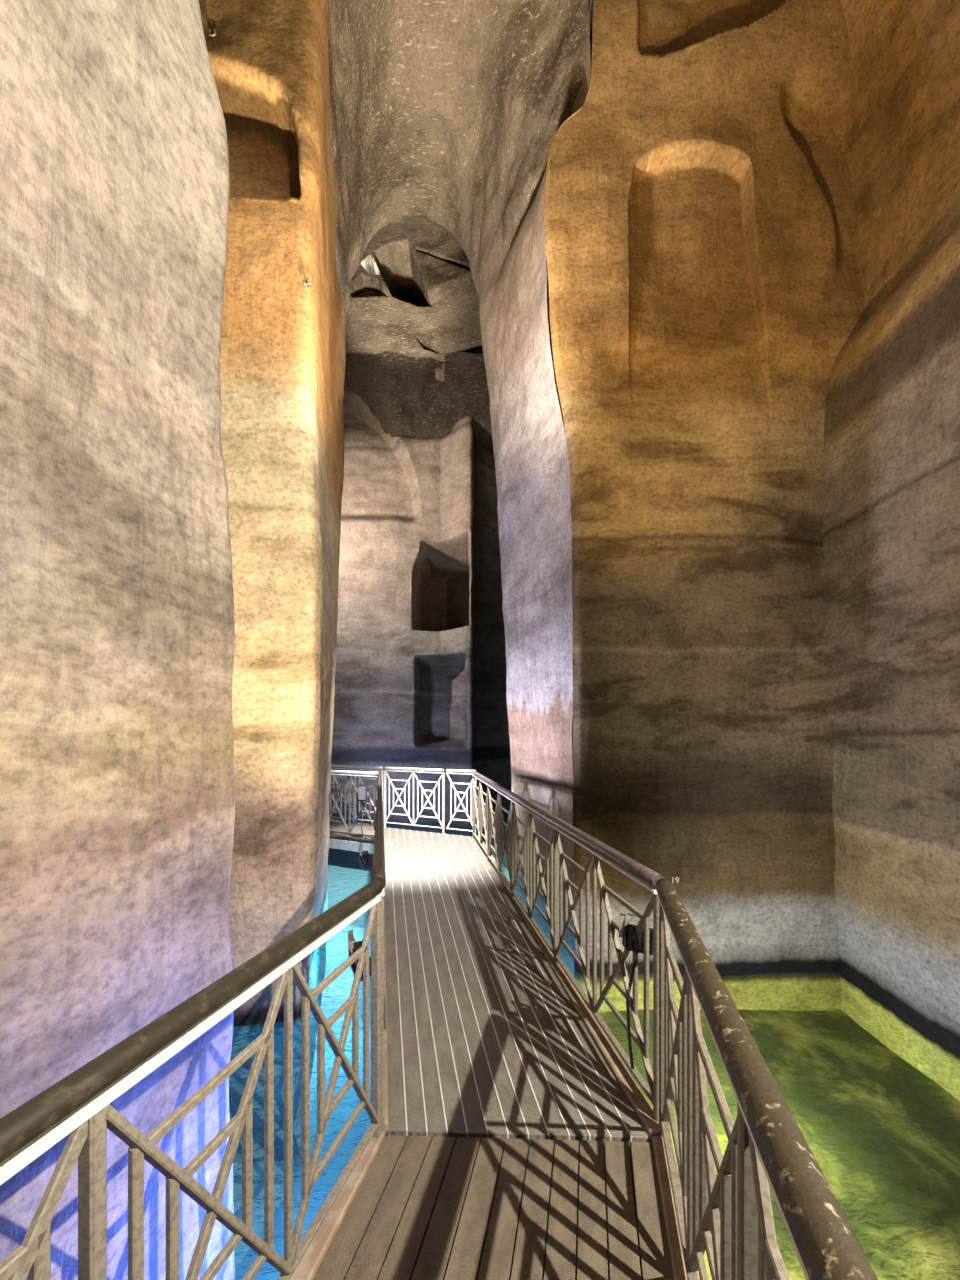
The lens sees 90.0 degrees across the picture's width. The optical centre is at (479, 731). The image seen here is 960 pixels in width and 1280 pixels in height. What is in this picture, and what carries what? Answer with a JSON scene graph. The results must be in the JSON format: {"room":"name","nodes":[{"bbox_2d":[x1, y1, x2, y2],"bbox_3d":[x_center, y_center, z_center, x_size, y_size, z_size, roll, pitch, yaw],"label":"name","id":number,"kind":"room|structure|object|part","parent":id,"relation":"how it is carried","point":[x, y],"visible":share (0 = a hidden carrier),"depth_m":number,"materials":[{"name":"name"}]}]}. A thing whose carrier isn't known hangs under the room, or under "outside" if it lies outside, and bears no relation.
{"room":"underground cistern","nodes":[
{"label":"underground cistern","id":0,"kind":"room"},
{"bbox_2d":[0,0,234,1279],"bbox_3d":[-2.359,-1.940,0.231,2.892,11.667,4.172,0,0,0],"label":"wall","id":1,"kind":"structure","parent":0,"point":[117,632],"depth_m":1.34,"materials":[{"name":"beige stone"}]},
{"bbox_2d":[199,0,346,1162],"bbox_3d":[-3.451,-3.250,5.829,3.577,14.200,5.708,0,0,-18],"label":"wall","id":2,"kind":"structure","parent":0,"point":[283,357],"depth_m":3.53,"materials":[{"name":"beige stone"}]},
{"bbox_2d":[208,28,215,36],"bbox_3d":[-1.947,-5.082,3.550,0.056,0.052,0.140,0,0,0],"label":"wall anchor","id":3,"kind":"object","parent":2,"relation":"attached to","point":[210,29],"visible":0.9,"depth_m":3.48,"materials":[{"name":"metal"}]},
{"bbox_2d":[303,278,309,286],"bbox_3d":[-1.280,-3.321,3.600,0.056,0.052,0.140,0,0,0],"label":"wall anchor","id":4,"kind":"object","parent":2,"relation":"attached to","point":[304,279],"visible":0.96,"depth_m":3.54,"materials":[{"name":"metal"}]},
{"bbox_2d":[345,216,481,381],"bbox_3d":[-0.759,-10.195,10.136,8.610,6.387,2.591,0,0,10],"label":"ceiling","id":5,"kind":"structure","parent":0,"point":[416,259],"depth_m":9.32,"materials":[{"name":"grey stone"}]},
{"bbox_2d":[344,351,492,446],"bbox_3d":[-1.777,-7.612,10.385,7.355,1.715,3.052,0,0,0],"label":"ceiling","id":6,"kind":"structure","parent":0,"point":[404,393],"depth_m":10.50,"materials":[{"name":"grey stone"}]},
{"bbox_2d":[328,302,511,863],"bbox_3d":[-1.500,-3.249,12.175,12.005,14.206,2.550,0,0,0],"label":"wall","id":7,"kind":"structure","parent":0,"point":[421,672],"depth_m":11.51,"materials":[{"name":"grey stone"}]},
{"bbox_2d":[328,0,591,367],"bbox_3d":[-0.528,-5.636,5.696,2.968,5.936,3.536,0,0,-13],"label":"vault","id":8,"kind":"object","parent":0,"point":[442,112],"visible":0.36,"depth_m":5.28,"materials":[{"name":"grey stone"}]},
{"bbox_2d":[479,0,591,975],"bbox_3d":[1.361,-3.250,6.402,2.126,14.201,4.460,0,0,36],"label":"wall","id":9,"kind":"structure","parent":0,"point":[532,469],"depth_m":5.03,"materials":[{"name":"grey stone"}]},
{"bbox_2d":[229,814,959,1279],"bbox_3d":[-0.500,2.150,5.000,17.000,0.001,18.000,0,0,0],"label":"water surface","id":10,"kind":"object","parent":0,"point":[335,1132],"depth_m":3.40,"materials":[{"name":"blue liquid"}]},
{"bbox_2d":[233,824,959,1279],"bbox_3d":[-0.500,2.791,5.000,17.000,0.756,18.000,0,0,0],"label":"water","id":11,"kind":"structure","parent":0,"point":[933,1204],"depth_m":3.13,"materials":[{"name":"liquid"}]},
{"bbox_2d":[329,822,374,853],"bbox_3d":[-3.109,2.400,8.543,4.055,1.500,0.979,0,0,26],"label":"walkway","id":12,"kind":"object","parent":11,"relation":"on","point":[342,841],"visible":0.07,"depth_m":7.62,"materials":[{"name":"grey wood"}]},
{"bbox_2d":[329,770,377,836],"bbox_3d":[-2.791,1.208,7.861,2.879,1.204,0.060,0,0,26],"label":"railing","id":13,"kind":"object","parent":12,"relation":"attached to","point":[349,777],"visible":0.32,"depth_m":7.46,"materials":[{"name":"metal"}]},
{"bbox_3d":[-2.296,1.125,7.617,0.575,0.895,0.026,0,0,26],"label":"lattice panel","id":14,"kind":"part","parent":13,"relation":"part of","materials":[{"name":"grey metal"}]},
{"bbox_3d":[-2.805,0.628,7.868,2.840,0.044,0.044,0,0,26],"label":"handrail","id":15,"kind":"part","parent":13,"relation":"part of","materials":[{"name":"metal"}]},
{"bbox_2d":[358,785,366,836],"bbox_3d":[-1.797,1.206,7.353,0.130,0.791,0.099,0,0,0],"label":"junction box","id":16,"kind":"object","parent":13,"relation":"attached to","point":[362,789],"visible":1,"depth_m":7.30,"materials":[{"name":"black plastic"}]},
{"bbox_3d":[-1.797,0.930,7.358,0.130,0.240,0.090,0,0,0],"label":"casing","id":17,"kind":"part","parent":16,"relation":"part of","materials":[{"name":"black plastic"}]},
{"bbox_3d":[-1.784,1.125,7.370,0.575,0.895,0.026,0,0,26],"label":"lattice panel","id":18,"kind":"part","parent":13,"relation":"part of","materials":[{"name":"grey metal"}]},
{"bbox_2d":[329,765,383,823],"bbox_3d":[-3.048,1.208,9.063,3.038,1.204,0.060,0,0,26],"label":"railing","id":19,"kind":"object","parent":12,"relation":"attached to","point":[344,766],"visible":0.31,"depth_m":8.67,"materials":[{"name":"metal"}]},
{"bbox_3d":[-2.524,1.125,8.805,0.606,0.896,0.026,0,0,26],"label":"lattice panel","id":20,"kind":"part","parent":19,"relation":"part of","materials":[{"name":"metal"}]},
{"bbox_3d":[-3.062,0.628,9.070,3.000,0.044,0.044,0,0,26],"label":"handrail","id":21,"kind":"part","parent":19,"relation":"part of","materials":[{"name":"metal"}]},
{"bbox_3d":[-1.984,1.125,8.543,0.606,0.896,0.026,0,0,26],"label":"lattice panel","id":22,"kind":"part","parent":19,"relation":"part of","materials":[{"name":"metal"}]},
{"bbox_3d":[-1.712,1.245,8.416,0.030,1.130,0.038,0,0,26],"label":"post","id":23,"kind":"part","parent":19,"relation":"part of","materials":[{"name":"metal"}]},
{"bbox_2d":[384,767,444,833],"bbox_3d":[-1.127,1.208,8.133,1.250,1.204,0.060,0,0,26],"label":"railing","id":24,"kind":"object","parent":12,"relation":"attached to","point":[419,770],"visible":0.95,"depth_m":8.09,"materials":[{"name":"metal"}]},
{"bbox_3d":[-1.658,1.245,8.390,0.030,1.130,0.038,0,0,26],"label":"post","id":25,"kind":"part","parent":24,"relation":"part of","materials":[{"name":"metal"}]},
{"bbox_3d":[-1.394,1.125,8.258,0.596,0.896,0.026,0,0,26],"label":"lattice panel","id":26,"kind":"part","parent":24,"relation":"part of","materials":[{"name":"metal"}]},
{"bbox_3d":[-1.127,0.628,8.133,1.180,0.044,0.044,0,0,26],"label":"handrail","id":27,"kind":"part","parent":24,"relation":"part of","materials":[{"name":"metal"}]},
{"bbox_3d":[-0.863,1.125,8.000,0.596,0.896,0.026,0,0,26],"label":"lattice panel","id":28,"kind":"part","parent":24,"relation":"part of","materials":[{"name":"metal"}]},
{"bbox_3d":[-0.596,1.245,7.875,0.030,1.130,0.038,0,0,26],"label":"post","id":29,"kind":"part","parent":24,"relation":"part of","materials":[{"name":"metal"}]},
{"bbox_2d":[290,1130,686,1279],"bbox_3d":[-0.254,2.389,0.165,1.201,1.522,3.880,0,0,13],"label":"boardwalk","id":30,"kind":"object","parent":11,"relation":"on","point":[411,1207],"visible":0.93,"depth_m":1.64,"materials":[{"name":"brown wood"}]},
{"bbox_2d":[0,880,382,1279],"bbox_3d":[-0.767,1.204,0.616,0.060,1.212,2.808,0,0,15],"label":"railing","id":31,"kind":"object","parent":30,"relation":"attached to","point":[78,1105],"visible":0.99,"depth_m":1.16,"materials":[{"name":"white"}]},
{"bbox_3d":[-0.767,1.125,0.599,0.028,0.894,0.560,0,0,15],"label":"lattice panel","id":32,"kind":"part","parent":31,"relation":"part of","materials":[{"name":"metal"}]},
{"bbox_3d":[-0.701,1.245,0.868,0.038,1.130,0.030,0,0,15],"label":"post","id":33,"kind":"part","parent":31,"relation":"part of","materials":[{"name":"wood"}]},
{"bbox_3d":[-0.627,1.125,1.135,0.028,0.894,0.560,0,0,15],"label":"lattice panel","id":34,"kind":"part","parent":31,"relation":"part of","materials":[{"name":"metal"}]},
{"bbox_3d":[-0.486,1.125,1.671,0.028,0.894,0.560,0,0,15],"label":"lattice panel","id":35,"kind":"part","parent":31,"relation":"part of","materials":[{"name":"metal"}]},
{"bbox_3d":[-0.420,1.245,1.940,0.038,1.130,0.030,0,0,15],"label":"post","id":36,"kind":"part","parent":31,"relation":"part of","materials":[{"name":"wood"}]},
{"bbox_2d":[655,878,877,1279],"bbox_3d":[0.434,1.202,0.626,0.070,1.217,2.792,0,0,13],"label":"railing","id":37,"kind":"object","parent":30,"relation":"attached to","point":[766,1143],"visible":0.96,"depth_m":1.00,"materials":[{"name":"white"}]},
{"bbox_3d":[0.748,1.245,1.950,0.038,1.130,0.030,0,0,13],"label":"post","id":38,"kind":"part","parent":37,"relation":"part of","materials":[{"name":"wood"}]},
{"bbox_3d":[0.689,1.125,1.681,0.028,0.894,0.557,0,0,13],"label":"lattice panel","id":39,"kind":"part","parent":37,"relation":"part of","materials":[{"name":"metal"}]},
{"bbox_3d":[0.561,1.125,1.145,0.028,0.894,0.557,0,0,13],"label":"lattice panel","id":40,"kind":"part","parent":37,"relation":"part of","materials":[{"name":"wood"}]},
{"bbox_3d":[0.494,1.245,0.878,0.038,1.130,0.030,0,0,13],"label":"post","id":41,"kind":"part","parent":37,"relation":"part of","materials":[{"name":"metal"}]},
{"bbox_3d":[0.434,1.125,0.609,0.028,0.894,0.557,0,0,13],"label":"lattice panel","id":42,"kind":"part","parent":37,"relation":"part of","materials":[{"name":"metal"}]},
{"bbox_2d":[384,827,658,1151],"bbox_3d":[-0.307,2.389,5.177,1.561,1.522,6.742,0,0,-12],"label":"gangway","id":43,"kind":"object","parent":11,"relation":"on","point":[486,1036],"visible":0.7,"depth_m":2.72,"materials":[{"name":"grey wood"}]},
{"bbox_2d":[372,772,385,1130],"bbox_3d":[-0.969,1.205,4.628,0.060,1.210,5.469,0,0,-12],"label":"railing","id":44,"kind":"object","parent":43,"relation":"attached to","point":[378,874],"visible":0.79,"depth_m":2.05,"materials":[{"name":"white"}]},
{"bbox_2d":[358,845,372,870],"bbox_3d":[-1.088,1.454,4.761,0.226,0.627,0.260,0,0,-12],"label":"floodlight","id":45,"kind":"object","parent":44,"relation":"attached to","point":[364,857],"visible":0.81,"depth_m":4.67,"materials":[{"name":"black metal"}]},
{"bbox_2d":[348,929,385,1028],"bbox_3d":[-0.608,1.434,2.634,0.226,0.627,0.260,0,0,-15],"label":"floodlight","id":46,"kind":"object","parent":44,"relation":"attached to","point":[352,947],"visible":0.38,"depth_m":2.60,"materials":[{"name":"black metal"}]},
{"bbox_3d":[-0.969,0.628,4.628,0.056,0.056,5.399,0,0,-12],"label":"handrail","id":47,"kind":"part","parent":44,"relation":"part of","materials":[{"name":"white metal"}]},
{"bbox_3d":[-0.418,1.245,1.985,0.038,1.130,0.030,0,0,-12],"label":"post","id":48,"kind":"part","parent":44,"relation":"part of","materials":[{"name":"wood"}]},
{"bbox_2d":[446,769,476,834],"bbox_3d":[-0.290,1.208,7.727,0.569,1.204,0.060,0,0,26],"label":"railing","id":49,"kind":"object","parent":43,"relation":"attached to","point":[447,770],"visible":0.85,"depth_m":7.72,"materials":[{"name":"metal"}]},
{"bbox_3d":[-0.305,1.125,7.730,0.539,0.894,0.026,0,0,26],"label":"lattice panel","id":50,"kind":"part","parent":49,"relation":"part of","materials":[{"name":"metal"}]},
{"bbox_3d":[-0.304,0.628,7.734,0.530,0.044,0.044,0,0,26],"label":"handrail","id":51,"kind":"part","parent":49,"relation":"part of","materials":[{"name":"metal"}]},
{"bbox_3d":[-0.065,1.245,7.618,0.030,1.130,0.038,0,0,26],"label":"post","id":52,"kind":"part","parent":49,"relation":"part of","materials":[{"name":"metal"}]},
{"bbox_2d":[472,770,663,1121],"bbox_3d":[0.326,1.205,4.760,0.060,1.210,5.616,0,0,-9],"label":"railing","id":53,"kind":"object","parent":43,"relation":"attached to","point":[494,825],"visible":0.94,"depth_m":2.85,"materials":[{"name":"white metal"}]},
{"bbox_3d":[-0.100,1.245,7.500,0.038,1.130,0.030,0,0,-9],"label":"post","id":54,"kind":"part","parent":53,"relation":"part of","materials":[{"name":"metal"}]},
{"bbox_3d":[-0.051,1.125,7.157,0.028,0.896,0.693,0,0,-9],"label":"lattice panel","id":55,"kind":"part","parent":53,"relation":"part of","materials":[{"name":"metal"}]},
{"bbox_3d":[0.056,1.125,6.472,0.028,0.896,0.693,0,0,-9],"label":"lattice panel","id":56,"kind":"part","parent":53,"relation":"part of","materials":[{"name":"metal"}]},
{"bbox_3d":[0.113,1.245,6.130,0.038,1.130,0.030,0,0,-9],"label":"post","id":57,"kind":"part","parent":53,"relation":"part of","materials":[{"name":"metal"}]},
{"bbox_3d":[0.162,1.125,5.787,0.028,0.896,0.693,0,0,-9],"label":"lattice panel","id":58,"kind":"part","parent":53,"relation":"part of","materials":[{"name":"metal"}]},
{"bbox_3d":[0.269,1.125,5.102,0.028,0.896,0.693,0,0,-9],"label":"lattice panel","id":59,"kind":"part","parent":53,"relation":"part of","materials":[{"name":"metal"}]},
{"bbox_3d":[0.326,1.245,4.760,0.038,1.130,0.030,0,0,-9],"label":"post","id":60,"kind":"part","parent":53,"relation":"part of","materials":[{"name":"metal"}]},
{"bbox_3d":[0.375,1.125,4.417,0.028,0.896,0.693,0,0,-9],"label":"lattice panel","id":61,"kind":"part","parent":53,"relation":"part of","materials":[{"name":"metal"}]},
{"bbox_3d":[0.482,1.125,3.732,0.028,0.896,0.693,0,0,-9],"label":"lattice panel","id":62,"kind":"part","parent":53,"relation":"part of","materials":[{"name":"metal"}]},
{"bbox_3d":[0.539,1.245,3.390,0.038,1.130,0.030,0,0,-9],"label":"post","id":63,"kind":"part","parent":53,"relation":"part of","materials":[{"name":"metal"}]},
{"bbox_3d":[0.326,0.628,4.760,0.056,0.056,5.546,0,0,-9],"label":"handrail","id":64,"kind":"part","parent":53,"relation":"part of","materials":[{"name":"metal"}]},
{"bbox_3d":[0.588,1.125,3.047,0.028,0.896,0.693,0,0,-9],"label":"lattice panel","id":65,"kind":"part","parent":53,"relation":"part of","materials":[{"name":"metal"}]},
{"bbox_3d":[0.695,1.125,2.362,0.028,0.896,0.693,0,0,-9],"label":"lattice panel","id":66,"kind":"part","parent":53,"relation":"part of","materials":[{"name":"metal"}]},
{"bbox_2d":[619,913,652,1068],"bbox_3d":[0.705,1.150,2.147,0.195,0.595,0.211,0,0,30],"label":"floodlight","id":67,"kind":"object","parent":53,"relation":"attached to","point":[631,941],"visible":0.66,"depth_m":2.17,"materials":[{"name":"black metal"}]},
{"bbox_3d":[0.752,1.245,2.020,0.038,1.130,0.030,0,0,-9],"label":"post","id":68,"kind":"part","parent":53,"relation":"part of","materials":[{"name":"wood"}]},
{"bbox_2d":[544,0,864,1011],"bbox_3d":[2.245,-3.250,4.170,3.336,14.201,0.441,0,0,-3],"label":"wall","id":69,"kind":"structure","parent":0,"point":[706,293],"depth_m":4.20,"materials":[{"name":"brown stone"}]},
{"bbox_2d":[823,222,959,1100],"bbox_3d":[4.641,0.092,1.387,2.542,7.517,7.002,0,0,-30],"label":"wall","id":70,"kind":"structure","parent":0,"point":[891,533],"depth_m":3.52,"materials":[{"name":"brown stone"}]},
{"bbox_2d":[841,0,959,323],"bbox_3d":[1.777,-5.563,1.698,12.573,5.227,5.829,0,0,0],"label":"ceiling","id":71,"kind":"structure","parent":0,"point":[902,132],"depth_m":3.87,"materials":[{"name":"brown stone"}]}
]}

